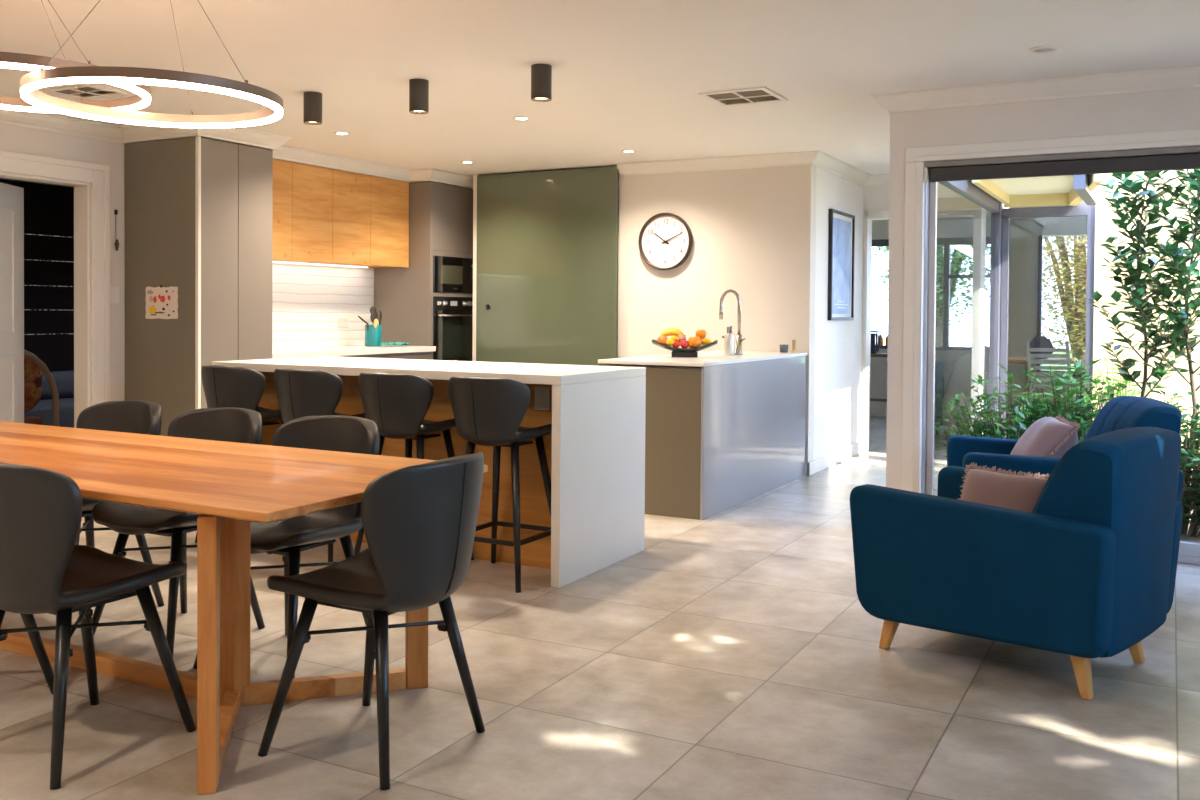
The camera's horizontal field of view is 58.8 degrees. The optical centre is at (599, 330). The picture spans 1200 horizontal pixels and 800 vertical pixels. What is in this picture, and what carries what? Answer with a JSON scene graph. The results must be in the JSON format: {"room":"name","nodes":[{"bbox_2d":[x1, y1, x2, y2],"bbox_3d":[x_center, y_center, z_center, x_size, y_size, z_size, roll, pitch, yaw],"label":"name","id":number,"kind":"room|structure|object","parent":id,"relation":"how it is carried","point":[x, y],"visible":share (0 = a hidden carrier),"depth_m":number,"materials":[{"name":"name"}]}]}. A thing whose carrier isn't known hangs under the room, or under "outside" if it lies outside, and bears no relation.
{"room":"dining room","nodes":[
{"label":"dining room","id":0,"kind":"room"},
{"bbox_2d":[0,178,73,187],"bbox_3d":[-4.075,-0.269,8.598,2.680,2.600,5.100,1,1,28],"label":"wall","id":1,"kind":"structure","parent":0,"point":[0,178],"depth_m":9.41,"materials":[{"name":"paint"}]},
{"bbox_2d":[0,179,73,371],"bbox_3d":[-4.924,-0.440,9.449,0.034,1.700,1.600,1,1,28],"label":"blind","id":2,"kind":"object","parent":1,"relation":"attached to","point":[48,209],"visible":0.43,"depth_m":9.47,"materials":[{"name":"fabric"}]},
{"bbox_2d":[0,123,410,405],"bbox_3d":[-4.210,-0.114,5.381,0.130,2.400,10.700,1,1,28],"label":"wall","id":3,"kind":"structure","parent":0,"point":[13,138],"depth_m":7.05,"materials":[{"name":"paint"}]},
{"bbox_2d":[0,182,23,422],"bbox_3d":[-3.811,0.062,6.649,0.056,1.990,0.835,0,1,-4],"label":"door leaf","id":4,"kind":"structure","parent":3,"relation":"in","point":[11,197],"depth_m":6.88,"materials":[{"name":"wood"}]},
{"bbox_2d":[0,150,109,427],"bbox_3d":[-3.560,-0.003,6.570,0.174,2.145,1.097,1,1,28],"label":"trim","id":5,"kind":"structure","parent":3,"relation":"attached to","point":[98,175],"depth_m":6.93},
{"bbox_2d":[114,210,118,250],"bbox_3d":[-3.204,-0.662,7.061,0.029,0.273,0.032,1,1,28],"label":"hanging ornament","id":6,"kind":"object","parent":3,"relation":"hanging from","point":[115,211],"visible":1,"depth_m":7.06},
{"bbox_2d":[0,109,472,187],"bbox_3d":[-3.821,-1.262,5.089,0.797,0.088,10.580,1,1,28],"label":"trim","id":7,"kind":"structure","parent":3,"relation":"attached to","point":[36,120],"depth_m":7.04,"materials":[{"name":"paint"}]},
{"bbox_2d":[272,262,373,347],"bbox_3d":[-2.437,-0.196,8.531,0.010,0.671,1.880,1,1,28],"label":"backsplash","id":8,"kind":"structure","parent":3,"relation":"attached to","point":[308,301],"depth_m":8.75,"materials":[{"name":"white tile"}]},
{"bbox_2d":[272,159,408,267],"bbox_3d":[-2.262,-0.893,8.426,0.395,0.735,1.877,1,1,28],"label":"upper cabinet","id":9,"kind":"object","parent":3,"relation":"attached to","point":[322,216],"visible":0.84,"depth_m":8.39,"materials":[{"name":"brown wood"}]},
{"bbox_2d":[338,318,347,327],"bbox_3d":[-2.170,-0.062,9.008,0.011,0.080,0.120,1,1,28],"label":"power outlet","id":10,"kind":"object","parent":3,"relation":"attached to","point":[342,322],"visible":1,"depth_m":8.99,"materials":[{"name":"white plastic"}]},
{"bbox_2d":[0,416,1199,799],"bbox_3d":[-1.092,1.147,6.618,11.050,0.120,15.800,1,1,28],"label":"floor","id":11,"kind":"structure","parent":0,"point":[736,655],"depth_m":3.34,"materials":[{"name":"tile"}]},
{"bbox_2d":[20,614,53,693],"bbox_3d":[-2.005,0.731,3.206,0.505,0.826,0.564,1,1,25],"label":"dining chair","id":12,"kind":"object","parent":11,"relation":"on","point":[29,621],"visible":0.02,"depth_m":3.31,"materials":[{"name":"black metal"}]},
{"bbox_2d":[24,349,59,425],"bbox_3d":[-4.369,0.561,7.633,0.602,0.954,0.672,1,1,28],"label":"bentwood chair","id":13,"kind":"object","parent":11,"relation":"on","point":[55,396],"visible":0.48,"depth_m":7.71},
{"bbox_2d":[24,356,41,412],"bbox_3d":[-4.273,0.391,7.658,0.480,0.453,0.204,0,1,-39],"label":"patterned cushion","id":14,"kind":"object","parent":13,"relation":"on","point":[32,372],"visible":0.38,"depth_m":7.71,"materials":[{"name":"fabric"}]},
{"bbox_2d":[24,371,73,427],"bbox_3d":[-4.597,0.694,9.062,0.750,0.650,1.700,1,1,28],"label":"sofa","id":15,"kind":"object","parent":11,"relation":"on","point":[64,380],"visible":0.04,"depth_m":8.95,"materials":[{"name":"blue fabric"}]},
{"bbox_2d":[0,462,195,788],"bbox_3d":[-1.467,0.739,2.929,0.505,0.826,0.564,1,1,28],"label":"dining chair","id":16,"kind":"object","parent":11,"relation":"on","point":[43,570],"visible":1,"depth_m":2.71,"materials":[{"name":"black leather"}]},
{"bbox_2d":[75,400,163,606],"bbox_3d":[-2.050,0.712,4.263,0.505,0.826,0.564,1,1,28],"label":"dining chair","id":17,"kind":"object","parent":11,"relation":"on","point":[131,416],"visible":0.23,"depth_m":4.45,"materials":[{"name":"black leather"}]},
{"bbox_2d":[92,407,264,656],"bbox_3d":[-1.555,0.721,3.974,0.505,0.826,0.564,1,1,28],"label":"dining chair","id":18,"kind":"object","parent":11,"relation":"on","point":[240,425],"visible":0.57,"depth_m":3.93,"materials":[{"name":"black leather"}]},
{"bbox_2d":[125,136,272,435],"bbox_3d":[-2.726,-0.091,7.251,0.706,2.310,0.642,1,1,28],"label":"pantry cabinet","id":19,"kind":"object","parent":11,"relation":"on","point":[199,210],"visible":0.55,"depth_m":6.99,"materials":[{"name":"beige laminate"}]},
{"bbox_2d":[145,285,177,318],"bbox_3d":[-2.868,-0.183,6.958,0.310,0.222,0.008,1,1,28],"label":"drawing","id":20,"kind":"object","parent":19,"relation":"attached to","point":[161,302],"visible":1,"depth_m":6.96,"materials":[{"name":"paper"}]},
{"bbox_2d":[195,365,283,542],"bbox_3d":[-1.827,0.639,5.553,0.434,0.928,0.498,1,1,28],"label":"bar stool","id":21,"kind":"object","parent":11,"relation":"on","point":[224,386],"visible":0.52,"depth_m":5.33,"materials":[{"name":"black leather"}]},
{"bbox_2d":[0,421,487,794],"bbox_3d":[-1.778,0.770,3.571,2.752,0.730,0.936,1,1,28],"label":"dining table","id":22,"kind":"object","parent":11,"relation":"on","point":[231,485],"visible":0.84,"depth_m":3.22,"materials":[{"name":"wood"}]},
{"bbox_2d":[193,415,379,677],"bbox_3d":[-1.057,0.729,3.696,0.505,0.826,0.564,1,1,28],"label":"dining chair","id":23,"kind":"object","parent":11,"relation":"on","point":[288,537],"visible":0.6,"depth_m":3.75,"materials":[{"name":"black leather"}]},
{"bbox_2d":[267,368,364,561],"bbox_3d":[-1.378,0.646,5.312,0.434,0.928,0.498,1,1,28],"label":"bar stool","id":24,"kind":"object","parent":11,"relation":"on","point":[300,392],"visible":0.52,"depth_m":5.09,"materials":[{"name":"black leather"}]},
{"bbox_2d":[258,452,484,789],"bbox_3d":[-0.600,0.745,2.950,0.564,0.826,0.505,1,1,28],"label":"dining chair","id":25,"kind":"object","parent":11,"relation":"on","point":[419,522],"visible":1,"depth_m":2.78,"materials":[{"name":"black leather"}]},
{"bbox_2d":[335,352,432,359],"bbox_3d":[-2.154,0.619,8.390,0.657,0.860,1.880,1,1,28],"label":"base cabinet","id":26,"kind":"object","parent":11,"relation":"on","point":[414,355],"visible":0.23,"depth_m":8.71,"materials":[{"name":"beige laminate"}]},
{"bbox_2d":[272,345,435,358],"bbox_3d":[-2.135,0.166,8.374,0.678,0.043,1.880,1,1,28],"label":"bench","id":27,"kind":"object","parent":26,"relation":"on","point":[295,352],"visible":0.6,"depth_m":8.26,"materials":[{"name":"stone"}]},
{"bbox_2d":[365,325,381,346],"bbox_3d":[-1.902,0.046,8.934,0.140,0.180,0.140,1,1,28],"label":"utensil crock","id":28,"kind":"object","parent":27,"relation":"on","point":[373,336],"visible":0.91,"depth_m":8.87,"materials":[{"name":"teal ceramic"}]},
{"bbox_2d":[370,311,377,324],"bbox_3d":[-1.892,-0.020,8.912,0.030,0.286,0.100,1,1,28],"label":"spatula","id":29,"kind":"object","parent":28,"relation":"in","point":[374,315],"visible":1,"depth_m":8.89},
{"bbox_2d":[379,342,409,345],"bbox_3d":[-1.732,0.115,8.979,0.165,0.028,0.298,1,1,28],"label":"cloth","id":30,"kind":"object","parent":27,"relation":"on","point":[381,343],"visible":1,"depth_m":8.93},
{"bbox_2d":[354,372,473,559],"bbox_3d":[-0.900,0.654,5.055,0.434,0.928,0.498,1,1,28],"label":"bar stool","id":31,"kind":"object","parent":11,"relation":"on","point":[398,404],"visible":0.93,"depth_m":4.85,"materials":[{"name":"black leather"}]},
{"bbox_2d":[374,181,472,353],"bbox_3d":[-1.565,-0.120,9.511,0.614,2.308,0.661,1,1,28],"label":"oven tower","id":32,"kind":"object","parent":11,"relation":"on","point":[440,215],"visible":0.37,"depth_m":9.19,"materials":[{"name":"beige laminate"}]},
{"bbox_2d":[433,296,472,360],"bbox_3d":[-1.498,-0.001,9.496,0.580,0.587,0.601,1,1,28],"label":"oven","id":33,"kind":"object","parent":32,"relation":"in","point":[452,316],"visible":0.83,"depth_m":9.35,"materials":[{"name":"black metal"}]},
{"bbox_2d":[433,255,472,292],"bbox_3d":[-1.497,-0.489,9.489,0.533,0.313,0.599,1,1,28],"label":"microwave","id":34,"kind":"object","parent":32,"relation":"in","point":[450,274],"visible":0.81,"depth_m":9.34,"materials":[{"name":"black glass"}]},
{"bbox_2d":[212,356,645,587],"bbox_3d":[-0.918,0.642,5.530,2.148,0.930,0.854,1,1,28],"label":"kitchen island","id":35,"kind":"object","parent":11,"relation":"on","point":[595,446],"visible":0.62,"depth_m":5.07,"materials":[{"name":"stone"}]},
{"bbox_2d":[534,386,549,410],"bbox_3d":[-0.273,0.321,4.999,0.080,0.110,0.013,1,1,28],"label":"power outlet","id":36,"kind":"object","parent":35,"relation":"attached to","point":[541,395],"visible":1,"depth_m":5.00,"materials":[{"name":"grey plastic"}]},
{"bbox_2d":[448,376,551,592],"bbox_3d":[-0.442,0.662,4.809,0.434,0.928,0.498,1,1,28],"label":"bar stool","id":37,"kind":"object","parent":11,"relation":"on","point":[487,411],"visible":0.97,"depth_m":4.63,"materials":[{"name":"black leather"}]},
{"bbox_2d":[598,350,806,519],"bbox_3d":[0.761,0.632,7.220,0.701,0.917,1.985,1,1,28],"label":"kitchen counter","id":38,"kind":"object","parent":11,"relation":"on","point":[723,432],"visible":0.86,"depth_m":6.46,"materials":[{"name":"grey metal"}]},
{"bbox_2d":[652,339,717,356],"bbox_3d":[0.555,0.119,6.969,0.428,0.113,0.198,1,1,6],"label":"fruit bowl","id":39,"kind":"object","parent":38,"relation":"on","point":[676,352],"visible":0.96,"depth_m":6.92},
{"bbox_2d":[657,335,667,344],"bbox_3d":[0.412,0.069,6.948,0.080,0.077,0.067,1,1,28],"label":"mango","id":40,"kind":"object","parent":39,"relation":"in","point":[662,339],"visible":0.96,"depth_m":6.92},
{"bbox_2d":[661,330,681,335],"bbox_3d":[0.478,0.029,6.988,0.169,0.058,0.036,1,1,6],"label":"banana","id":41,"kind":"object","parent":39,"relation":"in","point":[669,332],"visible":0.96,"depth_m":6.98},
{"bbox_2d":[680,339,688,348],"bbox_3d":[0.549,0.089,6.918,0.060,0.064,0.059,1,1,28],"label":"apple","id":42,"kind":"object","parent":39,"relation":"in","point":[684,344],"visible":1,"depth_m":6.90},
{"bbox_2d":[688,336,701,347],"bbox_3d":[0.616,0.084,6.931,0.094,0.084,0.093,1,1,28],"label":"orange","id":43,"kind":"object","parent":39,"relation":"in","point":[694,342],"visible":0.95,"depth_m":6.89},
{"bbox_2d":[696,330,705,338],"bbox_3d":[0.663,0.030,6.986,0.072,0.064,0.071,1,1,28],"label":"orange","id":44,"kind":"object","parent":39,"relation":"in","point":[699,333],"visible":0.88,"depth_m":6.96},
{"bbox_2d":[722,326,734,354],"bbox_3d":[0.881,0.073,7.315,0.091,0.200,0.072,1,1,28],"label":"soap dispenser","id":45,"kind":"object","parent":38,"relation":"on","point":[729,337],"visible":0.97,"depth_m":7.28,"materials":[{"name":"metal"}]},
{"bbox_2d":[724,333,734,354],"bbox_3d":[0.890,0.098,7.311,0.072,0.150,0.072,1,1,28],"label":"bottle","id":46,"kind":"object","parent":45,"relation":"attached to","point":[729,338],"depth_m":7.28,"materials":[{"name":"metal"}]},
{"bbox_2d":[719,289,745,354],"bbox_3d":[0.921,-0.055,7.358,0.190,0.454,0.066,1,1,22],"label":"tap","id":47,"kind":"object","parent":38,"relation":"on","point":[739,339],"visible":0.98,"depth_m":7.34,"materials":[{"name":"metal"}]},
{"bbox_2d":[779,345,788,352],"bbox_3d":[1.364,0.137,7.896,0.068,0.058,0.068,1,1,28],"label":"pot","id":48,"kind":"object","parent":38,"relation":"on","point":[783,348],"visible":1,"depth_m":7.87,"materials":[{"name":"stone"}]},
{"bbox_2d":[870,353,935,401],"bbox_3d":[3.342,0.648,12.062,0.840,0.755,0.320,1,1,28],"label":"console table","id":49,"kind":"object","parent":11,"relation":"on","point":[878,354],"visible":0.02,"depth_m":12.00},
{"bbox_2d":[871,331,881,353],"bbox_3d":[3.108,0.137,12.181,0.180,0.260,0.180,1,1,28],"label":"lantern","id":50,"kind":"object","parent":49,"relation":"on","point":[875,345],"visible":0.54,"depth_m":12.12,"materials":[{"name":"black metal"}]},
{"bbox_2d":[934,361,943,433],"bbox_3d":[3.145,0.681,10.523,0.370,0.740,0.720,1,1,28],"label":"sofa","id":51,"kind":"object","parent":11,"relation":"on","point":[939,379],"visible":0.2,"depth_m":10.54,"materials":[{"name":"grey fabric"}]},
{"bbox_2d":[942,345,988,438],"bbox_3d":[3.580,0.603,10.326,0.492,0.914,0.492,1,1,13],"label":"accent chair","id":52,"kind":"object","parent":11,"relation":"on","point":[959,378],"visible":0.31,"depth_m":10.49,"materials":[{"name":"fabric"}]},
{"bbox_2d":[850,427,1182,699],"bbox_3d":[1.465,0.738,3.771,0.925,0.835,0.770,1,1,44],"label":"armchair","id":53,"kind":"object","parent":11,"relation":"on","point":[1085,574],"visible":1,"depth_m":3.42,"materials":[{"name":"blue fabric"}]},
{"bbox_2d":[957,462,1049,511],"bbox_3d":[1.470,0.669,3.876,0.234,0.323,0.416,0,1,-37],"label":"cushion","id":54,"kind":"object","parent":53,"relation":"on","point":[999,488],"visible":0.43,"depth_m":3.85,"materials":[{"name":"pink fabric"}]},
{"bbox_2d":[1008,357,1075,411],"bbox_3d":[4.425,0.672,10.971,0.880,0.760,0.880,1,1,28],"label":"round table","id":55,"kind":"object","parent":11,"relation":"on","point":[1013,360],"visible":0.28,"depth_m":10.92,"materials":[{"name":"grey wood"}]},
{"bbox_2d":[1029,333,1052,358],"bbox_3d":[4.440,0.161,10.729,0.263,0.266,0.150,0,1,0],"label":"backpack","id":56,"kind":"object","parent":55,"relation":"on","point":[1039,341],"visible":0.73,"depth_m":10.68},
{"bbox_2d":[1025,341,1075,403],"bbox_3d":[4.383,0.588,10.207,0.420,0.956,0.605,0,1,3],"label":"slatted chair","id":57,"kind":"object","parent":11,"relation":"on","point":[1028,349],"visible":0.5,"depth_m":10.41,"materials":[{"name":"white paint"}]},
{"bbox_2d":[946,396,1182,503],"bbox_3d":[2.110,0.722,4.953,0.925,0.835,0.770,1,1,12],"label":"armchair","id":58,"kind":"object","parent":11,"relation":"on","point":[1120,412],"visible":0.19,"depth_m":4.68,"materials":[{"name":"blue fabric"}]},
{"bbox_2d":[1010,415,1080,457],"bbox_3d":[2.047,0.550,4.931,0.262,0.292,0.462,1,1,13],"label":"cushion","id":59,"kind":"object","parent":58,"relation":"on","point":[1047,436],"visible":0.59,"depth_m":4.77,"materials":[{"name":"pink fabric"}]},
{"bbox_2d":[0,0,1199,184],"bbox_3d":[-0.577,-1.335,4.055,7.790,0.140,12.130,1,1,28],"label":"ceiling","id":60,"kind":"structure","parent":0,"point":[627,74],"depth_m":5.01,"materials":[{"name":"paint"}]},
{"bbox_2d":[0,0,96,70],"label":"pendant","id":61,"kind":"object","parent":60,"relation":"hanging from","point":[10,60],"depth_m":3.23,"materials":[{"name":"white metal"}]},
{"bbox_2d":[44,84,126,98],"bbox_3d":[-2.820,-1.307,5.839,0.350,0.010,0.250,1,1,28],"label":"ceiling vent","id":62,"kind":"object","parent":60,"relation":"in","point":[90,89],"visible":0.95,"depth_m":5.81,"materials":[{"name":"metal"}]},
{"bbox_2d":[73,83,150,110],"label":"pendant","id":63,"kind":"object","parent":60,"relation":"hanging from","point":[139,100],"depth_m":3.83,"materials":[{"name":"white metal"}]},
{"bbox_2d":[0,62,150,112],"bbox_3d":[-1.935,-0.804,3.560,0.798,0.013,0.798,1,1,28],"label":"diffuser","id":64,"kind":"object","parent":63,"relation":"attached to","point":[144,99],"depth_m":3.77,"materials":[{"name":"plastic"}]},
{"bbox_2d":[20,0,282,127],"bbox_3d":[-1.454,-0.997,3.498,0.794,0.528,0.794,1,1,28],"label":"pendant","id":65,"kind":"object","parent":60,"relation":"hanging from","point":[32,81],"visible":1,"depth_m":3.34,"materials":[{"name":"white metal"}]},
{"bbox_2d":[20,77,282,127],"bbox_3d":[-1.456,-0.739,3.502,0.792,0.013,0.792,1,1,28],"label":"diffuser","id":66,"kind":"object","parent":65,"relation":"attached to","point":[27,93],"depth_m":3.49,"materials":[{"name":"plastic"}]},
{"bbox_2d":[303,91,321,124],"bbox_3d":[-1.581,-1.221,5.861,0.100,0.165,0.100,1,1,28],"label":"ceiling spotlight","id":67,"kind":"object","parent":60,"relation":"in","point":[312,108],"visible":1,"depth_m":5.82,"materials":[{"name":"brown metal"}]},
{"bbox_2d":[409,78,428,113],"bbox_3d":[-0.938,-1.210,5.516,0.100,0.165,0.100,1,1,28],"label":"ceiling spotlight","id":68,"kind":"object","parent":60,"relation":"in","point":[418,88],"visible":1,"depth_m":5.47,"materials":[{"name":"brown metal"}]},
{"bbox_2d":[513,116,529,120],"bbox_3d":[-0.484,-1.304,6.565,0.104,0.008,0.104,1,1,28],"label":"recessed light","id":69,"kind":"object","parent":60,"relation":"in","point":[520,118],"visible":1,"depth_m":6.56,"materials":[{"name":"white paint"}]},
{"bbox_2d":[531,63,551,101],"bbox_3d":[-0.285,-1.199,5.165,0.100,0.165,0.100,1,1,28],"label":"ceiling spotlight","id":70,"kind":"object","parent":60,"relation":"in","point":[541,74],"visible":1,"depth_m":5.12,"materials":[{"name":"brown metal"}]},
{"bbox_2d":[698,87,787,106],"bbox_3d":[0.790,-1.281,5.853,0.380,0.010,0.380,1,1,28],"label":"ceiling vent","id":71,"kind":"object","parent":60,"relation":"in","point":[746,93],"visible":1,"depth_m":5.82,"materials":[{"name":"metal"}]},
{"bbox_2d":[1029,46,1056,53],"bbox_3d":[1.982,-1.253,4.765,0.116,0.010,0.116,1,1,28],"label":"ceiling sensor","id":72,"kind":"object","parent":60,"relation":"attached to","point":[1040,49],"visible":1,"depth_m":4.76,"materials":[{"name":"white paint"}]},
{"bbox_2d":[436,165,815,461],"bbox_3d":[0.129,-0.153,9.426,3.948,2.400,1.307,1,1,28],"label":"wall","id":73,"kind":"structure","parent":0,"point":[753,230],"depth_m":8.21,"materials":[{"name":"paint"}]},
{"bbox_2d":[472,174,479,360],"bbox_3d":[-1.017,-0.162,9.451,0.065,2.400,0.307,1,1,28],"label":"trim","id":74,"kind":"structure","parent":73,"relation":"attached to","point":[475,175],"depth_m":9.31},
{"bbox_2d":[476,166,617,365],"bbox_3d":[-0.470,-0.146,8.952,1.376,2.375,0.016,1,1,28],"label":"door","id":75,"kind":"structure","parent":73,"relation":"in","point":[547,241],"depth_m":8.93,"materials":[{"name":"green"}]},
{"bbox_2d":[638,213,692,269],"bbox_3d":[0.516,-0.702,8.439,0.456,0.456,0.050,1,1,28],"label":"wall clock","id":76,"kind":"object","parent":73,"relation":"attached to","point":[665,241],"visible":1,"depth_m":8.44,"materials":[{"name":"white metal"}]},
{"bbox_2d":[616,150,937,186],"bbox_3d":[1.738,-1.280,8.453,3.033,0.088,1.220,0,1,-16],"label":"trim","id":77,"kind":"structure","parent":73,"relation":"attached to","point":[819,159],"depth_m":8.27,"materials":[{"name":"paint"}]},
{"bbox_2d":[813,167,863,459],"bbox_3d":[1.894,-0.127,8.678,0.130,2.400,1.396,1,1,28],"label":"wall","id":78,"kind":"structure","parent":0,"point":[837,343],"depth_m":8.53,"materials":[{"name":"white paint"}]},
{"bbox_2d":[805,441,861,475],"bbox_3d":[1.907,1.025,8.600,0.032,0.100,1.547,1,1,28],"label":"baseboard","id":79,"kind":"structure","parent":78,"relation":"attached to","point":[816,465],"depth_m":8.45,"materials":[{"name":"wood"}]},
{"bbox_2d":[828,209,854,319],"bbox_3d":[1.954,-0.515,8.604,0.030,0.870,0.670,1,1,28],"label":"framed poster","id":80,"kind":"object","parent":78,"relation":"attached to","point":[841,240],"visible":1,"depth_m":8.58,"materials":[{"name":"paper"}]},
{"bbox_2d":[832,217,850,313],"bbox_3d":[1.954,-0.510,8.604,0.002,0.760,0.550,1,1,28],"label":"print","id":81,"kind":"object","parent":80,"relation":"attached to","point":[841,281],"depth_m":8.60},
{"bbox_2d":[861,183,990,451],"bbox_3d":[2.775,-0.127,9.070,1.312,2.400,0.130,1,1,28],"label":"wall","id":82,"kind":"structure","parent":0,"point":[875,197],"depth_m":9.18,"materials":[{"name":"white paint"}]},
{"bbox_2d":[863,207,990,452],"bbox_3d":[2.792,0.023,9.061,1.070,2.100,0.155,1,1,28],"label":"trim","id":83,"kind":"structure","parent":82,"relation":"attached to","point":[955,211],"depth_m":9.24,"materials":[{"name":"wood"}]},
{"bbox_2d":[870,204,1087,422],"bbox_3d":[3.857,-0.241,10.350,5.400,2.600,3.610,1,1,28],"label":"wall","id":84,"kind":"structure","parent":0,"point":[1024,232],"depth_m":11.81,"materials":[{"name":"paint"}]},
{"bbox_2d":[872,237,990,350],"bbox_3d":[3.764,-0.416,12.287,1.500,1.280,0.080,1,1,28],"label":"window","id":85,"kind":"structure","parent":84,"relation":"in","point":[947,242],"depth_m":12.14,"materials":[{"name":"grey metal"}]},
{"bbox_2d":[1036,235,1083,375],"bbox_3d":[5.129,-0.268,11.556,0.700,1.530,0.080,1,1,28],"label":"window","id":86,"kind":"structure","parent":84,"relation":"in","point":[1040,237],"depth_m":11.68,"materials":[{"name":"grey metal"}]},
{"bbox_2d":[988,175,1073,194],"bbox_3d":[3.201,-1.074,7.632,0.770,0.030,1.600,1,1,28],"label":"ceiling","id":87,"kind":"structure","parent":0,"point":[1047,184],"depth_m":7.78,"materials":[{"name":"paint"}]},
{"bbox_2d":[886,87,1199,492],"bbox_3d":[2.794,-0.061,5.278,2.671,2.400,0.160,1,1,28],"label":"wall","id":88,"kind":"structure","parent":0,"point":[1172,109],"depth_m":5.60,"materials":[{"name":"paint"}]},
{"bbox_2d":[871,65,1199,112],"bbox_3d":[2.765,-1.217,5.278,2.756,0.088,0.330,1,1,28],"label":"trim","id":89,"kind":"structure","parent":88,"relation":"attached to","point":[1186,76],"depth_m":5.40,"materials":[{"name":"paint"}]},
{"bbox_2d":[901,129,1199,492],"bbox_3d":[2.699,0.084,5.226,2.385,2.110,0.026,1,1,28],"label":"trim","id":90,"kind":"structure","parent":88,"relation":"attached to","point":[915,157],"depth_m":5.74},
{"bbox_2d":[921,168,1199,564],"bbox_3d":[2.742,0.123,5.308,2.185,2.030,0.120,1,1,28],"label":"door","id":91,"kind":"structure","parent":88,"relation":"in","point":[1189,552],"depth_m":5.77,"materials":[{"name":"metal"}]},
{"bbox_2d":[924,146,1199,243],"bbox_3d":[2.711,-0.670,5.227,2.175,0.438,0.042,1,1,28],"label":"roller blind","id":92,"kind":"object","parent":88,"relation":"attached to","point":[1187,157],"visible":1,"depth_m":5.39,"materials":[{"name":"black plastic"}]},
{"bbox_2d":[1093,169,1199,477],"bbox_3d":[5.499,-0.978,7.392,3.730,4.200,0.150,1,1,28],"label":"wall","id":93,"kind":"structure","parent":0,"point":[1105,227],"depth_m":8.10,"materials":[{"name":"paint"}]},
{"bbox_2d":[972,174,1102,207],"bbox_3d":[3.211,-1.024,7.627,0.795,0.130,1.600,1,1,28],"label":"trim","id":94,"kind":"structure","parent":93,"relation":"attached to","point":[1071,198],"depth_m":8.28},
{"bbox_2d":[999,200,1094,436],"bbox_3d":[3.538,-0.015,8.430,0.680,2.210,0.080,1,1,28],"label":"door frame","id":95,"kind":"structure","parent":93,"relation":"in","point":[1082,209],"depth_m":8.40,"materials":[{"name":"grey metal"}]},
{"bbox_2d":[1073,174,1097,204],"bbox_3d":[3.348,-0.980,7.327,0.070,0.135,1.101,1,1,29],"label":"trim","id":96,"kind":"structure","parent":93,"relation":"attached to","point":[1080,184],"depth_m":7.03,"materials":[{"name":"grey metal"}]},
{"bbox_3d":[2.524,-1.169,7.308,0.120,0.260,3.188,1,1,28],"label":"wall","id":97,"kind":"structure","parent":0,"visible":0},
{"bbox_2d":[938,180,1002,435],"bbox_3d":[2.462,0.031,7.301,0.135,2.140,3.088,1,1,28],"label":"door frame","id":98,"kind":"structure","parent":97,"relation":"in","point":[967,189],"depth_m":8.22,"materials":[{"name":"grey metal"}]},
{"bbox_3d":[16.248,1.492,-0.134,31.200,0.280,2.998,1,1,28],"label":"courtyard","id":99,"kind":"object","parent":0,"visible":0},
{"bbox_2d":[934,364,1063,457],"bbox_3d":[2.566,0.682,6.709,0.928,0.947,0.844,1,1,9],"label":"shrub","id":100,"kind":"object","parent":99,"relation":"on","point":[979,426],"visible":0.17,"depth_m":6.70,"materials":[{"name":"green plant"}]},
{"bbox_2d":[996,358,1128,442],"bbox_3d":[2.797,0.664,6.239,0.947,1.002,0.914,0,1,-4],"label":"shrub","id":101,"kind":"object","parent":99,"relation":"on","point":[1072,411],"visible":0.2,"depth_m":6.24,"materials":[{"name":"green plant"}]},
{"bbox_2d":[1074,350,1183,428],"bbox_3d":[3.582,0.645,7.258,0.744,1.014,0.722,0,1,-32],"label":"shrub","id":102,"kind":"object","parent":99,"relation":"on","point":[1119,389],"visible":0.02,"depth_m":7.28,"materials":[{"name":"green plant"}]},
{"bbox_2d":[1088,171,1199,396],"bbox_3d":[3.323,0.011,6.442,0.682,2.267,0.696,1,1,28],"label":"camellia","id":103,"kind":"object","parent":99,"relation":"on","point":[1134,280],"visible":0.78,"depth_m":6.43,"materials":[{"name":"green plant"}]},
{"bbox_2d":[1103,169,1199,434],"bbox_3d":[3.438,-0.051,6.261,0.831,2.399,0.737,1,1,40],"label":"camellia","id":104,"kind":"object","parent":99,"relation":"on","point":[1173,250],"visible":0.83,"depth_m":6.25,"materials":[{"name":"green plant"}]},
{"bbox_2d":[1149,385,1199,537],"bbox_3d":[3.228,0.752,5.975,0.845,0.837,0.923,1,1,28],"label":"shrub","id":105,"kind":"object","parent":99,"relation":"on","point":[1189,501],"visible":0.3,"depth_m":5.80,"materials":[{"name":"green plant"}]},
{"label":"outside","id":106,"kind":"structure","parent":0,"visible":0},
{"bbox_2d":[1041,352,1074,370],"bbox_3d":[12.573,1.060,23.457,24.000,0.270,26.800,1,1,28],"label":"garden","id":107,"kind":"object","parent":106,"point":[1053,352],"depth_m":26.39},
{"bbox_2d":[871,244,990,345],"bbox_3d":[5.407,-1.488,16.961,2.851,5.106,2.740,0,1,-25],"label":"tree","id":108,"kind":"object","parent":107,"relation":"on","point":[958,257],"visible":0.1,"depth_m":16.81,"materials":[{"name":"green plant"}]},
{"bbox_2d":[1042,235,1086,370],"bbox_3d":[6.840,-1.051,15.142,1.817,4.331,2.496,1,1,35],"label":"tree","id":109,"kind":"object","parent":107,"relation":"on","point":[1074,314],"visible":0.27,"depth_m":14.95,"materials":[{"name":"green plant"}]},
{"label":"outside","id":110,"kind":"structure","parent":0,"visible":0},
{"bbox_2d":[871,245,989,277],"bbox_3d":[4.371,-1.052,13.502,2.100,1.120,0.750,1,1,28],"label":"trim","id":111,"kind":"structure","parent":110,"point":[880,264],"depth_m":13.55,"materials":[{"name":"paint"}]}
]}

